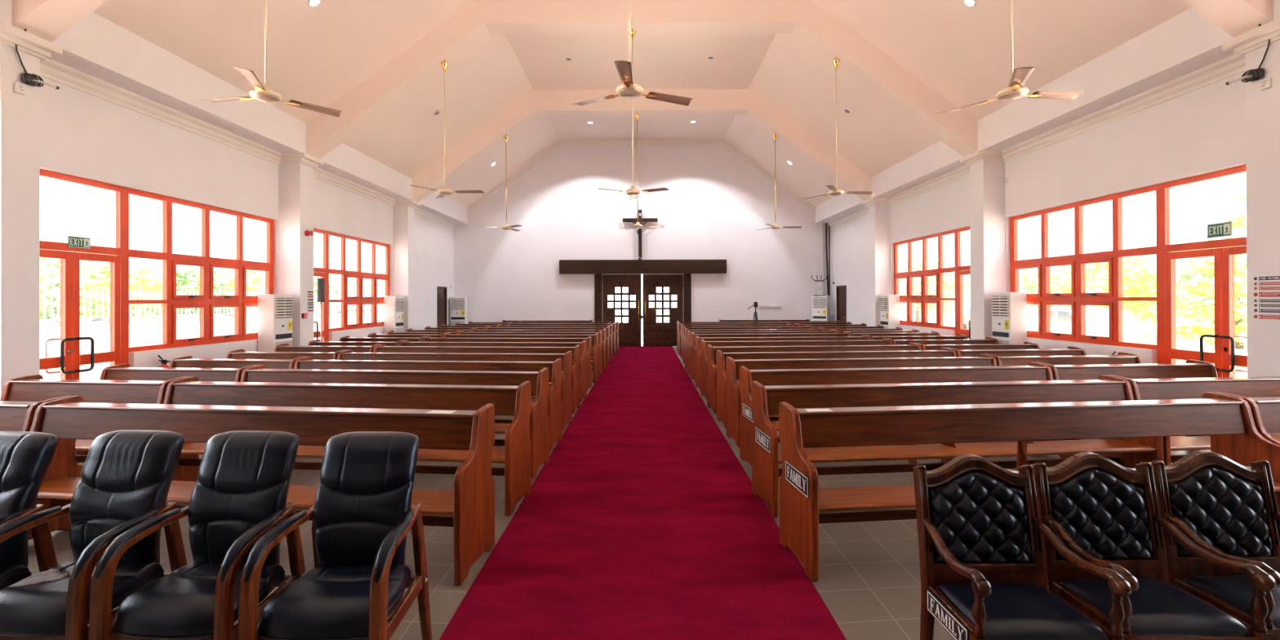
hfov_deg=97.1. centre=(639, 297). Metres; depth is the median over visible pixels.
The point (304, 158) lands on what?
trim
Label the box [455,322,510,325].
pew
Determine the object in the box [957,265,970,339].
door
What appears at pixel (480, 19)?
ceiling beam
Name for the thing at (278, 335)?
vent
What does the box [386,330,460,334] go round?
pew
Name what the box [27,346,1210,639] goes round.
floor
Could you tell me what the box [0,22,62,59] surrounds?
trim
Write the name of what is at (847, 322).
pew
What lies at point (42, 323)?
wall
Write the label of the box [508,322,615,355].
pew
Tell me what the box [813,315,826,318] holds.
outlet
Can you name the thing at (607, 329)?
pew
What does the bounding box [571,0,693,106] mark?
ceiling fan
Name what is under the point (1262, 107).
trim
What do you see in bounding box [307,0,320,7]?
recessed light
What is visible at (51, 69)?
trim
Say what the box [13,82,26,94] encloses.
wall socket
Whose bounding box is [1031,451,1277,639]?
tufted armchair
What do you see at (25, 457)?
chair
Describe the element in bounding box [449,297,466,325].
air conditioner
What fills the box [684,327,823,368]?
pew
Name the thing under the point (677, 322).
pew
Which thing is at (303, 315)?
fire alarm
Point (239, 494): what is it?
chair
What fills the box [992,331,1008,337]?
outlet
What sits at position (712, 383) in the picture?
pew
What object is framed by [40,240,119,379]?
door
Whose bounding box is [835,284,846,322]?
door
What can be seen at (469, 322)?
pew
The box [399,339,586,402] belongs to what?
pew
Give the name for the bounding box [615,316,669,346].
floor
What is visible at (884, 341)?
pew
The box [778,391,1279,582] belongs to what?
pew
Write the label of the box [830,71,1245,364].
wall
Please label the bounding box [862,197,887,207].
trim
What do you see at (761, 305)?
strip
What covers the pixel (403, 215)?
pillar
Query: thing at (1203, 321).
door
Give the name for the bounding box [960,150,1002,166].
trim
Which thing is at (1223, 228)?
exit sign
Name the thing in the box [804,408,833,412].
paper notice
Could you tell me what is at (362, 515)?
chair
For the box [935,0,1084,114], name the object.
ceiling fan
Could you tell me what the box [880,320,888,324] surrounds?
outlet
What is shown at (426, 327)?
pew
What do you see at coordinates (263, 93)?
ceiling fan
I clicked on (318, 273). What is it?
door
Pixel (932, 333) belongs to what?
pew
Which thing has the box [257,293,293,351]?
air conditioner
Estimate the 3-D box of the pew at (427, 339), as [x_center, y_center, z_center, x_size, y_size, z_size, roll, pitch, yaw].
[-2.424,1.170,10.147,3.060,0.925,0.535,0,0,4]
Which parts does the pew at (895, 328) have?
rail, backrest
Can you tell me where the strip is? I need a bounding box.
[758,304,780,307]
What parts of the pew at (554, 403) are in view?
panel, backrest, rail, panel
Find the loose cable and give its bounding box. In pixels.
[822,222,823,295]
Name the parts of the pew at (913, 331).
backrest, rail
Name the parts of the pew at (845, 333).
panel, rail, backrest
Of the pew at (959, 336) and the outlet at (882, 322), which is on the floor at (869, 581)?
the pew at (959, 336)
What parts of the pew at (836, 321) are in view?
rail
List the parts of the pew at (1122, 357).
panel, rail, backrest, panel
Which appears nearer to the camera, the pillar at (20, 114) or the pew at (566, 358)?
the pillar at (20, 114)
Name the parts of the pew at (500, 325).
backrest, rail, panel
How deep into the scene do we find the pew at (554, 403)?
6.31 m
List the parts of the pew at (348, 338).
panel, rail, backrest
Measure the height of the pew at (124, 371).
0.925 m
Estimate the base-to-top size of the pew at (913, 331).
0.925 m
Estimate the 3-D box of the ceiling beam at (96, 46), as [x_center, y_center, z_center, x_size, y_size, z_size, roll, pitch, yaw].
[-6.278,-2.810,7.311,0.780,0.560,24.330,0,0,0]
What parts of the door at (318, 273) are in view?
pull handle, glass pane, frame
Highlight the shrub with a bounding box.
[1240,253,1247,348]
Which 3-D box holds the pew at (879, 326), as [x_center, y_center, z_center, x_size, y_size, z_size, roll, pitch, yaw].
[5.174,1.162,14.081,1.830,0.925,0.535,0,0,-2]
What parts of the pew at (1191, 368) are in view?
panel, rail, backrest, panel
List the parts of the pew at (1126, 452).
name plate, panel, rail, backrest, seat, panel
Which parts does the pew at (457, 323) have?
rail, backrest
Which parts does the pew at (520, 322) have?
rail, backrest, panel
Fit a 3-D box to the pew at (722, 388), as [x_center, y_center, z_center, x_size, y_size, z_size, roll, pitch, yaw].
[2.605,1.148,7.341,3.160,0.925,0.535,0,0,-5]
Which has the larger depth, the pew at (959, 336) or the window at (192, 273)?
the pew at (959, 336)
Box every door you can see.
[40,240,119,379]
[313,266,325,341]
[436,286,447,327]
[594,273,691,346]
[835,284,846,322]
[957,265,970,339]
[1164,236,1247,377]
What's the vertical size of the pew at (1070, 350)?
0.925 m
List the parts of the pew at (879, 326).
rail, backrest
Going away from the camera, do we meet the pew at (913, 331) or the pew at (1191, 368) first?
the pew at (1191, 368)
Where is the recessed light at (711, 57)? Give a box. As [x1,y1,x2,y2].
[706,55,715,59]
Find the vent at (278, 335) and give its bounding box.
[275,333,292,339]
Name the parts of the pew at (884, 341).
panel, rail, backrest, panel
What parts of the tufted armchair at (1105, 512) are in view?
post, rail, arm, crest rail, tufted backrest, rail, panel, leg, post, seat, rail, rail, arm, leg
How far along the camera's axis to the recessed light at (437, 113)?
12.46 m
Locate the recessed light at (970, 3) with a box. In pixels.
[962,0,976,7]
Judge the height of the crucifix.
1.690 m
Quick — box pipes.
[825,222,830,321]
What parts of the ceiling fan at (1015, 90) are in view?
blade, down rod, blade, blade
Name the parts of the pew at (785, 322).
panel, rail, backrest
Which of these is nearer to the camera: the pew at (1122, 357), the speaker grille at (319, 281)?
the pew at (1122, 357)
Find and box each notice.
[306,289,313,312]
[426,409,457,413]
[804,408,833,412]
[1253,274,1279,320]
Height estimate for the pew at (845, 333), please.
0.925 m
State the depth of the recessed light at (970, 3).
7.82 m
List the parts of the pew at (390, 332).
rail, backrest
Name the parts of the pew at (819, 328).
panel, rail, backrest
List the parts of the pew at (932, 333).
rail, backrest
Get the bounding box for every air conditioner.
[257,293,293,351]
[384,296,404,334]
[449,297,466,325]
[812,295,829,321]
[879,294,899,328]
[991,292,1026,343]
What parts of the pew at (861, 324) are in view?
rail, backrest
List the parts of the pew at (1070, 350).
panel, rail, backrest, panel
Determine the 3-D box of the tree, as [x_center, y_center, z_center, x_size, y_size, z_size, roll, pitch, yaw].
[-16.222,0.155,14.544,3.213,3.387,3.066,0,0,0]
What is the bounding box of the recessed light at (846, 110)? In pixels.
[843,108,851,114]
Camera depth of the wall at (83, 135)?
8.18 m
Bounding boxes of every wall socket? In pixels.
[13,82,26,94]
[1259,77,1272,90]
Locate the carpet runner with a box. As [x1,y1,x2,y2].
[439,346,846,639]
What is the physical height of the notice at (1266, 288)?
0.440 m
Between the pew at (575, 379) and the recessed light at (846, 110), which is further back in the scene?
the recessed light at (846, 110)
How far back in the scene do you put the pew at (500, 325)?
15.04 m
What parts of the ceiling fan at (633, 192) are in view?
blade, down rod, blade, blade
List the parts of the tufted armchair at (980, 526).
post, name plate, rail, arm, crest rail, tufted backrest, leg, rail, panel, seat, post, rail, arm, leg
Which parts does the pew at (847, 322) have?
backrest, rail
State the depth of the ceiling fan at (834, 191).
10.13 m
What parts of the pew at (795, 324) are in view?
panel, rail, backrest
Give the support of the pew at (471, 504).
on the floor at (869, 581)
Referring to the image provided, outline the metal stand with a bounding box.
[811,275,826,295]
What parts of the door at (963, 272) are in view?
frame, glass pane, pull handle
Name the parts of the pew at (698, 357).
panel, rail, backrest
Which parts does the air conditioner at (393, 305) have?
panel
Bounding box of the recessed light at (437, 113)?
[433,110,440,116]
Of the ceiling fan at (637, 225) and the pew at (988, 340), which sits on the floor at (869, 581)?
the pew at (988, 340)
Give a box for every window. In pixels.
[40,168,273,364]
[313,228,389,341]
[893,226,970,335]
[1010,164,1246,363]
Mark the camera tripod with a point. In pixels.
(755, 304)
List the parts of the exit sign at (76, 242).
pictogram panel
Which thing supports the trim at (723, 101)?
attached to the ceiling
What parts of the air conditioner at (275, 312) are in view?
panel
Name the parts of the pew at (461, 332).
backrest, rail, panel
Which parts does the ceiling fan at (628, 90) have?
blade, blade, down rod, blade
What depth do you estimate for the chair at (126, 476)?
2.42 m
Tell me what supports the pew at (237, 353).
on the floor at (869, 581)
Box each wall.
[40,75,453,367]
[40,321,45,374]
[453,145,828,324]
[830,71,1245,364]
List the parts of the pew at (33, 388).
panel, backrest, seat, rail, panel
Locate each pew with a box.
[0,374,190,462]
[0,395,72,530]
[28,395,494,586]
[75,363,257,463]
[163,376,531,515]
[168,355,306,368]
[226,349,346,359]
[240,364,548,477]
[274,343,381,352]
[293,356,561,451]
[308,339,404,346]
[337,349,572,431]
[339,335,426,342]
[367,333,446,337]
[373,343,580,413]
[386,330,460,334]
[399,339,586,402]
[405,328,474,332]
[422,335,591,391]
[424,326,487,329]
[440,324,499,327]
[443,333,598,382]
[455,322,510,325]
[457,330,602,377]
[467,320,519,324]
[471,328,605,371]
[485,325,609,365]
[497,324,613,360]
[502,319,592,322]
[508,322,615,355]
[518,320,618,352]
[676,320,780,351]
[678,321,788,355]
[680,323,799,358]
[682,325,810,363]
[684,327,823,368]
[687,329,835,376]
[691,331,850,381]
[695,334,870,390]
[700,337,892,399]
[706,342,921,413]
[715,347,955,428]
[719,319,809,321]
[725,353,996,447]
[739,361,1074,466]
[751,374,1164,517]
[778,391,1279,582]
[780,320,839,323]
[786,321,851,324]
[796,323,866,326]
[809,324,884,328]
[821,327,902,330]
[834,328,919,333]
[846,331,940,336]
[865,333,968,340]
[886,337,998,345]
[915,341,1039,350]
[947,346,1086,356]
[983,351,1142,365]
[1035,359,1217,454]
[1106,374,1279,466]
[1213,391,1279,444]
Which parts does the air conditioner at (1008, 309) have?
panel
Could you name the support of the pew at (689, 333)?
on the floor at (869, 581)
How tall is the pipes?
4.051 m
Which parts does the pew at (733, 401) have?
panel, rail, backrest, panel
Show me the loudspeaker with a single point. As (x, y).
(321, 282)
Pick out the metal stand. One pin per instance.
(817, 280)
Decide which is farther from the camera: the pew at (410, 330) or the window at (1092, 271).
the pew at (410, 330)
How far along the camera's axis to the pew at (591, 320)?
18.90 m
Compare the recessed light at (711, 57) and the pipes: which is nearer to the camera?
the recessed light at (711, 57)
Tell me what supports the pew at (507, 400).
on the floor at (869, 581)
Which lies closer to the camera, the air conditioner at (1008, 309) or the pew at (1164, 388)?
the pew at (1164, 388)
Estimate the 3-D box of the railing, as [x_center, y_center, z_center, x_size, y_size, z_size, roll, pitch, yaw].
[-14.101,0.221,18.038,0.040,0.850,32.024,0,0,0]
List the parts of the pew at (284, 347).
panel, backrest, rail, panel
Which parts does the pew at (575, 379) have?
panel, rail, backrest, panel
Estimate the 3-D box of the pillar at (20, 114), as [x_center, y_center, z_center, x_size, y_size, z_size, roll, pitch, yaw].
[-6.186,-0.451,5.468,0.400,4.170,0.340,0,0,0]
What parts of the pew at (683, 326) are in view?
panel, rail, backrest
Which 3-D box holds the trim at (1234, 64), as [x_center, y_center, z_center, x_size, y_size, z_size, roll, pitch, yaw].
[6.338,-2.474,7.276,0.110,0.180,23.770,0,0,0]
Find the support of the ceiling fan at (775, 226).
hanging from the trim at (723, 101)
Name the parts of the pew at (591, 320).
rail, backrest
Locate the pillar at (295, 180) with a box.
[278,158,313,346]
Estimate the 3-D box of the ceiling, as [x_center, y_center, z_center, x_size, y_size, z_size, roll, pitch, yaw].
[0.008,-4.377,7.299,12.300,2.580,24.330,0,0,0]
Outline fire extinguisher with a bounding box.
[155,355,170,367]
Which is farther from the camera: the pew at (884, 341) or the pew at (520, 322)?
the pew at (520, 322)
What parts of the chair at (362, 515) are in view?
arm frame, rail, leg, seat, backrest, arm frame, rail, rail, leg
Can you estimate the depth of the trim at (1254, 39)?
5.45 m
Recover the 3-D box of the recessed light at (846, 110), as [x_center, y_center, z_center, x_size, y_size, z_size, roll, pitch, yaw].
[4.538,-4.080,12.381,0.153,0.114,0.189,0,0,-6]
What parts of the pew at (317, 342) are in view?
panel, rail, backrest, panel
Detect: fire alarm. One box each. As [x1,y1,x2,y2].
[301,313,307,318]
[304,230,313,235]
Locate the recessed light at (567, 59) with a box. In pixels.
[564,57,573,61]
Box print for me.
[1259,282,1279,318]
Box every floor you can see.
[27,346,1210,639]
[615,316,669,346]
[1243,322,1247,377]
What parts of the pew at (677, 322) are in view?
panel, rail, backrest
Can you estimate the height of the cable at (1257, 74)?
0.859 m
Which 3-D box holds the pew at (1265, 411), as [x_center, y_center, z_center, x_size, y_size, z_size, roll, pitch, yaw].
[5.009,1.130,3.876,1.830,0.925,0.535,0,0,-6]
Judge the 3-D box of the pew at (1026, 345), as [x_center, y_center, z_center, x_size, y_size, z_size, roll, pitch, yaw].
[5.094,1.145,8.434,1.830,0.925,0.535,0,0,-4]
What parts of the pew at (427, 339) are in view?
panel, backrest, rail, panel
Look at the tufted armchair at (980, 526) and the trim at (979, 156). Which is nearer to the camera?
the tufted armchair at (980, 526)
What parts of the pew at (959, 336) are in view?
panel, rail, backrest, panel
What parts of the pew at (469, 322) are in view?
rail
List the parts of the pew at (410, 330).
rail, backrest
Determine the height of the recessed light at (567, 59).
0.013 m
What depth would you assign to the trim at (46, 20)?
5.44 m
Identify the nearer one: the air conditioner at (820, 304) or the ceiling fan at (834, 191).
the ceiling fan at (834, 191)
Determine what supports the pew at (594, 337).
on the floor at (869, 581)
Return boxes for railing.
[40,288,45,321]
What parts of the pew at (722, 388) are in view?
panel, rail, backrest, panel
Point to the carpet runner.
(643, 522)
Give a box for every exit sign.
[67,235,90,248]
[1207,221,1232,238]
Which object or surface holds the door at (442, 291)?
in the wall at (83, 135)
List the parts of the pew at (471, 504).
panel, seat, backrest, rail, panel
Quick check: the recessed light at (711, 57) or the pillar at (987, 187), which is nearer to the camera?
the pillar at (987, 187)
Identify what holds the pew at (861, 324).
on the floor at (869, 581)
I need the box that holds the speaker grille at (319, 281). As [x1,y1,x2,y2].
[317,279,321,301]
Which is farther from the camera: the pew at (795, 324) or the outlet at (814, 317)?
the outlet at (814, 317)
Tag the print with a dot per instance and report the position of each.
(1269, 292)
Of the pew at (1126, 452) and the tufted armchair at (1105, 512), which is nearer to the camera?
the tufted armchair at (1105, 512)
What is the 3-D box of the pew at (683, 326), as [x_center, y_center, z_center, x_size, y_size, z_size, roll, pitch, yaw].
[2.661,1.169,13.974,3.160,0.925,0.535,0,0,-2]
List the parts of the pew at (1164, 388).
panel, rail, backrest, seat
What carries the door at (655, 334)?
in the wall at (714, 206)
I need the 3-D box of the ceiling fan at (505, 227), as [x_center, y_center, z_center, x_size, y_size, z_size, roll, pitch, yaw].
[-3.409,-3.009,14.643,1.256,2.482,1.114,0,0,-42]
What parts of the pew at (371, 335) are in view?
rail, backrest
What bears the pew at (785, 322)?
on the floor at (869, 581)
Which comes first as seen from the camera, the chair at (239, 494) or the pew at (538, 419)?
the chair at (239, 494)
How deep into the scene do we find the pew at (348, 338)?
10.33 m
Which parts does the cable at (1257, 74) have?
arm, wall plate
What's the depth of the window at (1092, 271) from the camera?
7.69 m
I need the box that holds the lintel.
[559,259,726,274]
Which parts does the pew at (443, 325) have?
rail, backrest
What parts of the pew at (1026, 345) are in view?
panel, rail, backrest, panel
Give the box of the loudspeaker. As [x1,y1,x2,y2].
[317,278,324,341]
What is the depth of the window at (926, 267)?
12.62 m
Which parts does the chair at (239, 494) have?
arm frame, rail, seat, backrest, arm frame, rail, rail, leg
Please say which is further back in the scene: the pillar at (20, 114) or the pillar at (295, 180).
the pillar at (295, 180)
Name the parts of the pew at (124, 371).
panel, backrest, rail, panel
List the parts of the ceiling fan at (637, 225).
down rod, blade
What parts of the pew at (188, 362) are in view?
panel, backrest, rail, panel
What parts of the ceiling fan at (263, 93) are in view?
blade, blade, down rod, blade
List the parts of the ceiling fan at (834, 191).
blade, blade, down rod, blade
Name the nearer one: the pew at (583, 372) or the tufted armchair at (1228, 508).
the tufted armchair at (1228, 508)
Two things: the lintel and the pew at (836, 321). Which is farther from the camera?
the lintel
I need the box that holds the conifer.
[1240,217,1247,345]
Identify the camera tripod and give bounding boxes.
[747,302,758,321]
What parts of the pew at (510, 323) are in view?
rail, backrest, panel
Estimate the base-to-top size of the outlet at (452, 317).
0.080 m
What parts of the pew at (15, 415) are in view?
backrest, rail, panel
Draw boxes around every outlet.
[395,322,403,326]
[451,316,464,319]
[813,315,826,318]
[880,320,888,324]
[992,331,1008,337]
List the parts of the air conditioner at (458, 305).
panel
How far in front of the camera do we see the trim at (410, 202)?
14.51 m
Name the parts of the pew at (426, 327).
rail, backrest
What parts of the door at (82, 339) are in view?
glass pane, pull handle, frame, pull handle, glass pane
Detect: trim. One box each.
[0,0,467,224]
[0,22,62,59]
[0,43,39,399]
[12,0,1273,42]
[40,57,456,229]
[281,152,324,168]
[395,199,421,208]
[412,88,871,202]
[466,139,816,213]
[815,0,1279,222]
[827,53,1245,227]
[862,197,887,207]
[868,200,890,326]
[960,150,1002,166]
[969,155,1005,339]
[1222,17,1279,55]
[1245,40,1279,434]
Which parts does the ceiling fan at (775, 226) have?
down rod, blade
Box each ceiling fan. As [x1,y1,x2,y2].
[203,0,341,116]
[409,60,484,198]
[478,134,521,231]
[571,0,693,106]
[597,28,669,199]
[622,112,664,229]
[756,133,801,230]
[803,57,875,199]
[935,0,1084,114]
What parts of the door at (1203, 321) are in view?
glass pane, frame, pull handle, pull handle, glass pane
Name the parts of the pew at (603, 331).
backrest, rail, panel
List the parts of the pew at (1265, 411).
rail, backrest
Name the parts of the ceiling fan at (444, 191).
blade, down rod, blade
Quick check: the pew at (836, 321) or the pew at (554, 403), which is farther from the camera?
the pew at (836, 321)
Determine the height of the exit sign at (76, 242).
0.130 m
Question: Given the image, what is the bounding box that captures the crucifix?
[622,209,657,259]
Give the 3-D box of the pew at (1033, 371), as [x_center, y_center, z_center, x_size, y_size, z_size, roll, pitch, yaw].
[2.593,1.142,5.563,3.166,0.925,0.535,0,0,-6]
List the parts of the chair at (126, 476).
rail, arm frame, seat, rail, arm frame, backrest, leg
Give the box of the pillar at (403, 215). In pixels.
[393,202,414,332]
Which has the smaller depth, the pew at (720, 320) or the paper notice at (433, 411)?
the paper notice at (433, 411)
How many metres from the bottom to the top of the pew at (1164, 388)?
0.925 m
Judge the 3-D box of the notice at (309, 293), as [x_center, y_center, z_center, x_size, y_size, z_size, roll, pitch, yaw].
[-5.968,0.069,10.236,0.006,0.400,0.210,0,0,0]
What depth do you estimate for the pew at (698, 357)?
10.18 m
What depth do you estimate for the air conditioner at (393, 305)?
13.97 m
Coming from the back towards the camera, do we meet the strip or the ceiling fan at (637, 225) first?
the strip
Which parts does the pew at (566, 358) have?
panel, rail, backrest, panel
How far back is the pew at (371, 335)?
11.29 m
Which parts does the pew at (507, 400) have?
panel, seat, backrest, rail, panel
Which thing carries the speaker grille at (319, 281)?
attached to the loudspeaker
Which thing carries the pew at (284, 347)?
on the floor at (869, 581)
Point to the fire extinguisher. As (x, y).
(163, 362)
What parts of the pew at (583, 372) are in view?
panel, rail, backrest, panel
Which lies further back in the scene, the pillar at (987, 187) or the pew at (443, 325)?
the pew at (443, 325)
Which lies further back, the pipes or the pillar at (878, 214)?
the pipes
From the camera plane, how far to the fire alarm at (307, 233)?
10.09 m
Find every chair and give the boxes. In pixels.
[0,430,186,639]
[0,431,57,590]
[88,431,305,639]
[237,431,432,639]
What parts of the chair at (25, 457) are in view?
seat, arm frame, leg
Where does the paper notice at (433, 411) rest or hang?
on the pew at (471, 504)
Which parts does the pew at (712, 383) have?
panel, backrest, rail, panel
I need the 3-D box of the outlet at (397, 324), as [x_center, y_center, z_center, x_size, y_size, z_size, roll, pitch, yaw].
[-6.042,0.672,14.214,0.009,0.080,0.430,0,0,0]
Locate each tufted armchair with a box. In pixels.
[912,453,1132,639]
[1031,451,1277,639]
[1147,449,1279,639]
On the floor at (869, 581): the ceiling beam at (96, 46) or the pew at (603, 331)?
the pew at (603, 331)
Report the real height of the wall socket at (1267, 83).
0.090 m
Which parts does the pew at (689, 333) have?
panel, backrest, rail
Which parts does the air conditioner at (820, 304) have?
panel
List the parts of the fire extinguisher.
valve handle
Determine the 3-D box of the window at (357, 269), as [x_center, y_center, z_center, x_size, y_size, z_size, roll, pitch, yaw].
[-6.424,0.147,12.387,0.105,3.020,4.180,0,0,0]
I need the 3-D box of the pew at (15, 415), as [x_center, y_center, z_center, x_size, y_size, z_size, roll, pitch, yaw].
[-4.795,1.157,3.836,1.540,0.925,0.535,0,0,6]
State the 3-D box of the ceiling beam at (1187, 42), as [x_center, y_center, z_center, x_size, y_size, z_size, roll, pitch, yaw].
[6.302,-2.844,7.277,0.780,0.560,24.330,0,0,0]
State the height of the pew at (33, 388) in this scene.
0.925 m
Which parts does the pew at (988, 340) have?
panel, rail, backrest, panel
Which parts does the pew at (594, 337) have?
rail, backrest, panel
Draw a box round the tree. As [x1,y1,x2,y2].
[40,257,45,319]
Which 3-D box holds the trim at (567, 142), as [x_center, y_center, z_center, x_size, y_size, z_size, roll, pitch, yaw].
[0.041,-4.090,19.138,11.800,2.478,0.090,0,0,0]
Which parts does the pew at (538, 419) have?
panel, backrest, rail, seat, panel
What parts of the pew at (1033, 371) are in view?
panel, name plate, seat, rail, backrest, panel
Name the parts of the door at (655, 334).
slatted panel, long pull handle, long pull handle, slatted panel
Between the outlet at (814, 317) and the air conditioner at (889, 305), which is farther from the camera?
the outlet at (814, 317)
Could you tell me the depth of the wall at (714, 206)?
19.18 m
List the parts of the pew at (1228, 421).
name plate, panel, rail, backrest, seat, panel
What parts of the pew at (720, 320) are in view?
rail, backrest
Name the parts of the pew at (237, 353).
panel, backrest, rail, panel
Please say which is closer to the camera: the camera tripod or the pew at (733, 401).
the pew at (733, 401)
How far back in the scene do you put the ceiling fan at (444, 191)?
10.14 m
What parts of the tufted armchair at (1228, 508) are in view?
post, crest rail, rail, tufted backrest, arm, rail, panel, seat, post, leg, arm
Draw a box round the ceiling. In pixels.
[93,0,1191,207]
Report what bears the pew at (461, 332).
on the floor at (869, 581)
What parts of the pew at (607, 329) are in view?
rail, backrest, panel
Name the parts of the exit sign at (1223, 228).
pictogram panel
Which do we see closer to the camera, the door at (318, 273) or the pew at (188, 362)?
the pew at (188, 362)
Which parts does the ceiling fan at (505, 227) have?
down rod, blade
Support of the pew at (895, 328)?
on the floor at (869, 581)
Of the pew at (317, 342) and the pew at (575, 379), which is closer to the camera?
the pew at (575, 379)

